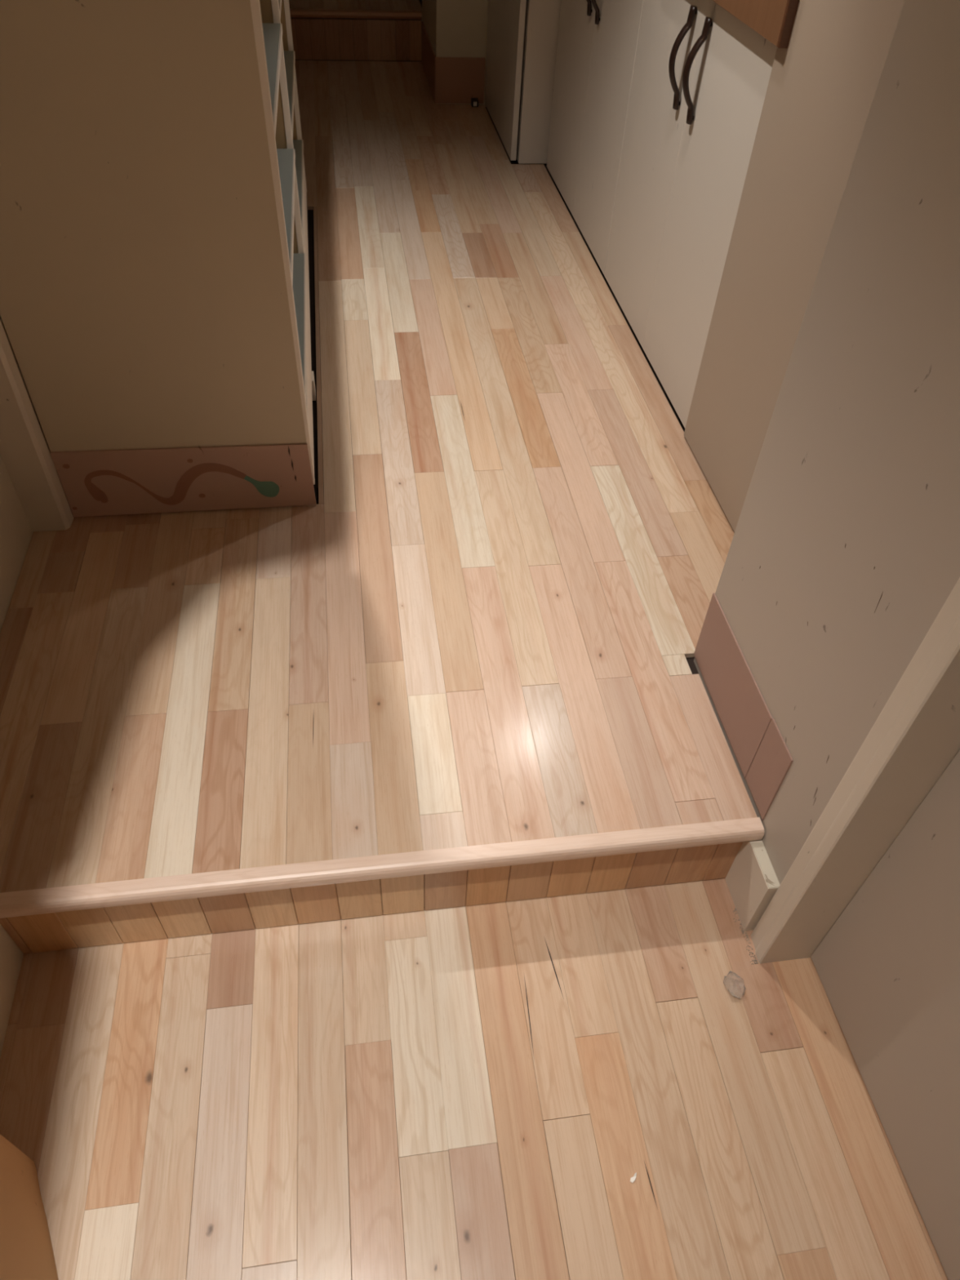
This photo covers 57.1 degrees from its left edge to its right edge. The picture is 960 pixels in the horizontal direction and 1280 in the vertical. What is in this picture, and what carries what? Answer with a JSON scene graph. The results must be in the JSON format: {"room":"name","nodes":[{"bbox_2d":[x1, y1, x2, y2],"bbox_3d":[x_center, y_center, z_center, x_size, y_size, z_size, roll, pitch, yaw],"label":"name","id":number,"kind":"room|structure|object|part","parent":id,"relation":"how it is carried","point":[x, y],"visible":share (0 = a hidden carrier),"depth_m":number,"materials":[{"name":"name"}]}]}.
{"room":"hallway","nodes":[
{"label":"hallway","id":0,"kind":"room"},
{"bbox_2d":[0,924,23,1056],"bbox_3d":[-0.709,0.370,-0.179,0.300,2.650,2.016,-4,47,-7],"label":"wall","id":1,"kind":"structure","parent":0,"point":[11,956],"depth_m":1.38,"materials":[{"name":"beige paint"}]},
{"bbox_2d":[0,841,742,953],"bbox_3d":[-0.151,0.410,1.472,1.205,0.180,0.026,-4,47,-7],"label":"stair riser","id":2,"kind":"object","parent":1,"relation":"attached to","point":[60,931],"depth_m":1.47,"materials":[{"name":"brown wood"}]},
{"bbox_2d":[0,315,56,631],"bbox_3d":[-1.292,-2.531,2.440,0.195,2.470,5.884,-4,47,-7],"label":"wall","id":3,"kind":"structure","parent":0,"point":[16,532],"depth_m":1.78,"materials":[{"name":"beige paint"}]},
{"bbox_2d":[0,320,73,531],"bbox_3d":[-0.881,-1.044,1.088,0.078,2.299,0.040,-4,47,-7],"label":"trim","id":4,"kind":"structure","parent":3,"relation":"attached to","point":[24,453],"depth_m":1.77,"materials":[{"name":"beige paint"}]},
{"bbox_2d":[289,8,422,19],"bbox_3d":[-0.880,-3.131,4.406,1.177,0.031,0.054,-4,47,-7],"label":"trim","id":5,"kind":"structure","parent":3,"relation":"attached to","point":[294,12],"depth_m":4.42,"materials":[{"name":"brown wood"}]},
{"bbox_2d":[288,0,422,12],"bbox_3d":[-0.671,-3.384,4.661,1.690,0.031,0.600,-4,47,-7],"label":"floor","id":6,"kind":"structure","parent":0,"point":[400,5],"depth_m":4.52,"materials":[{"name":"brown wood"}]},
{"bbox_2d":[290,17,422,61],"bbox_3d":[-0.885,-3.054,4.490,1.177,0.205,0.028,-4,47,-7],"label":"trim","id":7,"kind":"structure","parent":6,"relation":"attached to","point":[313,38],"depth_m":4.51,"materials":[{"name":"brown wood"}]},
{"bbox_2d":[0,60,757,893],"bbox_3d":[-0.394,-1.310,2.998,1.580,0.050,4.644,-4,47,-7],"label":"floor","id":8,"kind":"structure","parent":0,"point":[484,623],"depth_m":1.80,"materials":[{"name":"brown wood"}]},
{"bbox_2d":[0,0,316,517],"bbox_3d":[-0.683,-1.707,1.768,0.574,2.250,1.790,-4,47,-7],"label":"shelf","id":9,"kind":"object","parent":8,"relation":"on","point":[155,307],"visible":1,"depth_m":1.58,"materials":[{"name":"beige paint"}]},
{"bbox_3d":[-0.628,-0.347,1.907,0.526,0.167,0.004,-4,47,-7],"label":"skirting","id":10,"kind":"part","parent":9,"relation":"part of","materials":[{"name":"brown wood"}]},
{"bbox_3d":[-0.499,-1.033,2.508,0.028,0.151,1.726,-4,47,-7],"label":"plinth rail","id":11,"kind":"part","parent":9,"relation":"part of","materials":[{"name":"beige wood"}]},
{"bbox_2d":[0,817,764,918],"bbox_3d":[-0.137,0.360,1.400,1.222,0.033,0.029,-4,47,-7],"label":"trim","id":12,"kind":"structure","parent":8,"relation":"attached to","point":[151,890],"depth_m":1.38,"materials":[{"name":"brown wood"}]},
{"bbox_2d":[471,97,478,106],"bbox_3d":[-0.024,-2.500,4.103,0.030,0.028,0.044,-4,47,-7],"label":"door stop","id":13,"kind":"object","parent":8,"relation":"on","point":[474,101],"visible":1,"depth_m":4.09,"materials":[{"name":"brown metal"}]},
{"bbox_2d":[546,0,643,274],"bbox_3d":[0.429,-2.248,2.522,0.192,2.000,1.006,-4,47,-7],"label":"tall cabinet","id":14,"kind":"object","parent":8,"relation":"on","point":[597,39],"visible":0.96,"depth_m":2.90,"materials":[{"name":"white paint"}]},
{"bbox_3d":[0.354,-2.417,2.682,0.018,1.983,0.522,-4,47,-7],"label":"door","id":15,"kind":"part","parent":14,"relation":"part of","materials":[{"name":"white paint"}]},
{"bbox_3d":[0.340,-2.070,2.745,0.044,0.208,0.024,-4,47,-7],"label":"handle","id":16,"kind":"part","parent":14,"relation":"part of","materials":[{"name":"brown metal"}]},
{"bbox_3d":[0.355,-1.990,2.668,0.044,0.208,0.024,-4,47,-7],"label":"handle","id":17,"kind":"part","parent":14,"relation":"part of","materials":[{"name":"brown metal"}]},
{"bbox_2d":[604,0,777,427],"bbox_3d":[0.560,-1.552,1.863,0.192,2.000,0.923,-4,47,-7],"label":"tall cabinet","id":18,"kind":"object","parent":8,"relation":"on","point":[701,75],"visible":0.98,"depth_m":2.19,"materials":[{"name":"white paint"}]},
{"bbox_3d":[0.488,-1.707,2.009,0.018,1.983,0.480,-4,47,-7],"label":"door","id":19,"kind":"part","parent":18,"relation":"part of","materials":[{"name":"white paint"}]},
{"bbox_3d":[0.471,-1.375,2.087,0.044,0.208,0.024,-4,47,-7],"label":"handle","id":20,"kind":"part","parent":18,"relation":"part of","materials":[{"name":"brown metal"}]},
{"bbox_3d":[0.486,-1.294,2.010,0.044,0.208,0.024,-4,47,-7],"label":"handle","id":21,"kind":"part","parent":18,"relation":"part of","materials":[{"name":"brown metal"}]},
{"bbox_2d":[711,0,799,48],"bbox_3d":[0.517,-1.523,1.684,0.029,0.500,0.754,-4,47,-7],"label":"wooden board","id":22,"kind":"object","parent":18,"relation":"attached to","point":[773,20],"visible":1,"depth_m":1.64,"materials":[{"name":"brown wood"}]},
{"bbox_2d":[422,0,488,106],"bbox_3d":[0.049,-3.604,3.521,0.513,2.440,0.710,-4,47,-7],"label":"wall","id":23,"kind":"structure","parent":0,"point":[454,28],"depth_m":3.93,"materials":[{"name":"beige paint"}]},
{"bbox_2d":[421,21,435,102],"bbox_3d":[-0.249,-2.809,4.274,0.006,0.183,0.668,-4,47,-7],"label":"baseboard","id":24,"kind":"structure","parent":23,"relation":"attached to","point":[428,57],"depth_m":4.24,"materials":[{"name":"brown wood"}]},
{"bbox_2d":[435,57,484,103],"bbox_3d":[-0.092,-2.574,4.057,0.226,0.183,0.007,-4,47,-7],"label":"baseboard","id":25,"kind":"structure","parent":23,"relation":"attached to","point":[458,80],"depth_m":4.05,"materials":[{"name":"brown wood"}]},
{"bbox_2d":[484,0,526,160],"bbox_3d":[0.125,-2.940,3.126,0.022,2.040,0.775,-4,47,-7],"label":"door","id":26,"kind":"structure","parent":23,"relation":"in","point":[505,18],"depth_m":3.58,"materials":[{"name":"white paint"}]},
{"bbox_2d":[515,0,560,164],"bbox_3d":[0.280,-3.072,3.010,0.257,2.418,0.794,-4,47,-7],"label":"trim","id":27,"kind":"structure","parent":23,"relation":"attached to","point":[542,17],"depth_m":3.39,"materials":[{"name":"white paint"}]},
{"bbox_2d":[0,878,948,1279],"bbox_3d":[0.050,1.208,0.862,1.380,0.050,2.022,-4,47,-7],"label":"floor","id":28,"kind":"structure","parent":0,"point":[479,1091],"depth_m":1.31,"materials":[{"name":"brown wood"}]},
{"bbox_2d":[0,1133,57,1279],"bbox_3d":[-0.630,0.745,0.980,0.205,0.364,0.363,-21,51,-21],"label":"cardboard box","id":29,"kind":"object","parent":28,"relation":"on","point":[26,1251],"visible":1,"depth_m":1.11,"materials":[{"name":"brown cardboard"}]},
{"bbox_2d":[630,1172,636,1182],"bbox_3d":[0.220,0.766,1.256,0.015,0.003,0.006,-31,55,-28],"label":"paper scrap","id":30,"kind":"object","parent":28,"relation":"on","point":[633,1179],"visible":1,"depth_m":1.26,"materials":[{"name":"white paper"}]},
{"bbox_2d":[723,970,745,998],"bbox_3d":[0.418,0.562,1.446,0.037,0.028,0.041,17,48,13],"label":"plastic wrapper","id":31,"kind":"object","parent":28,"relation":"on","point":[734,984],"visible":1,"depth_m":1.44,"materials":[{"name":"beige plastic"}]},
{"bbox_2d":[733,908,758,964],"bbox_3d":[0.455,0.509,1.518,0.015,0.003,0.102,-6,47,-9],"label":"floor dust","id":32,"kind":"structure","parent":28,"relation":"on","point":[755,962],"depth_m":1.51,"materials":[{"name":"grey"}]},
{"bbox_2d":[683,0,904,532],"bbox_3d":[0.700,-1.095,1.139,0.162,2.414,0.746,-4,47,-7],"label":"wall","id":33,"kind":"structure","parent":0,"point":[821,89],"depth_m":1.67,"materials":[{"name":"beige paint"}]},
{"bbox_2d":[693,0,959,919],"bbox_3d":[0.678,-0.577,0.778,0.365,2.612,0.483,-4,47,-7],"label":"wall","id":34,"kind":"structure","parent":0,"point":[843,555],"depth_m":1.09,"materials":[{"name":"white paint"}]},
{"bbox_2d":[693,592,772,777],"bbox_3d":[0.442,0.076,1.563,0.003,0.165,0.293,-4,47,-7],"label":"baseboard","id":35,"kind":"structure","parent":34,"relation":"attached to","point":[744,715],"depth_m":1.55,"materials":[{"name":"brown wood"}]},
{"bbox_2d":[724,839,779,931],"bbox_3d":[0.463,0.417,1.508,0.022,0.161,0.102,-4,47,-7],"label":"baseboard","id":36,"kind":"structure","parent":34,"relation":"attached to","point":[752,881],"depth_m":1.48,"materials":[{"name":"beige paint"}]},
{"bbox_2d":[745,718,793,819],"bbox_3d":[0.468,0.211,1.432,0.003,0.166,0.084,-4,47,-7],"label":"baseboard","id":37,"kind":"structure","parent":34,"relation":"attached to","point":[772,761],"depth_m":1.43,"materials":[{"name":"brown wood"}]},
{"bbox_2d":[751,577,959,963],"bbox_3d":[0.559,-0.296,0.655,0.090,2.391,0.056,-4,47,-7],"label":"trim","id":38,"kind":"structure","parent":34,"relation":"attached to","point":[914,738],"depth_m":1.15,"materials":[{"name":"beige paint"}]},
{"bbox_2d":[810,750,959,1279],"bbox_3d":[0.716,0.153,0.256,0.038,2.324,1.176,-5,47,-8],"label":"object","id":39,"kind":"structure","parent":34,"relation":"in","point":[887,968],"depth_m":1.21,"materials":[{"name":"white paint"}]}
]}

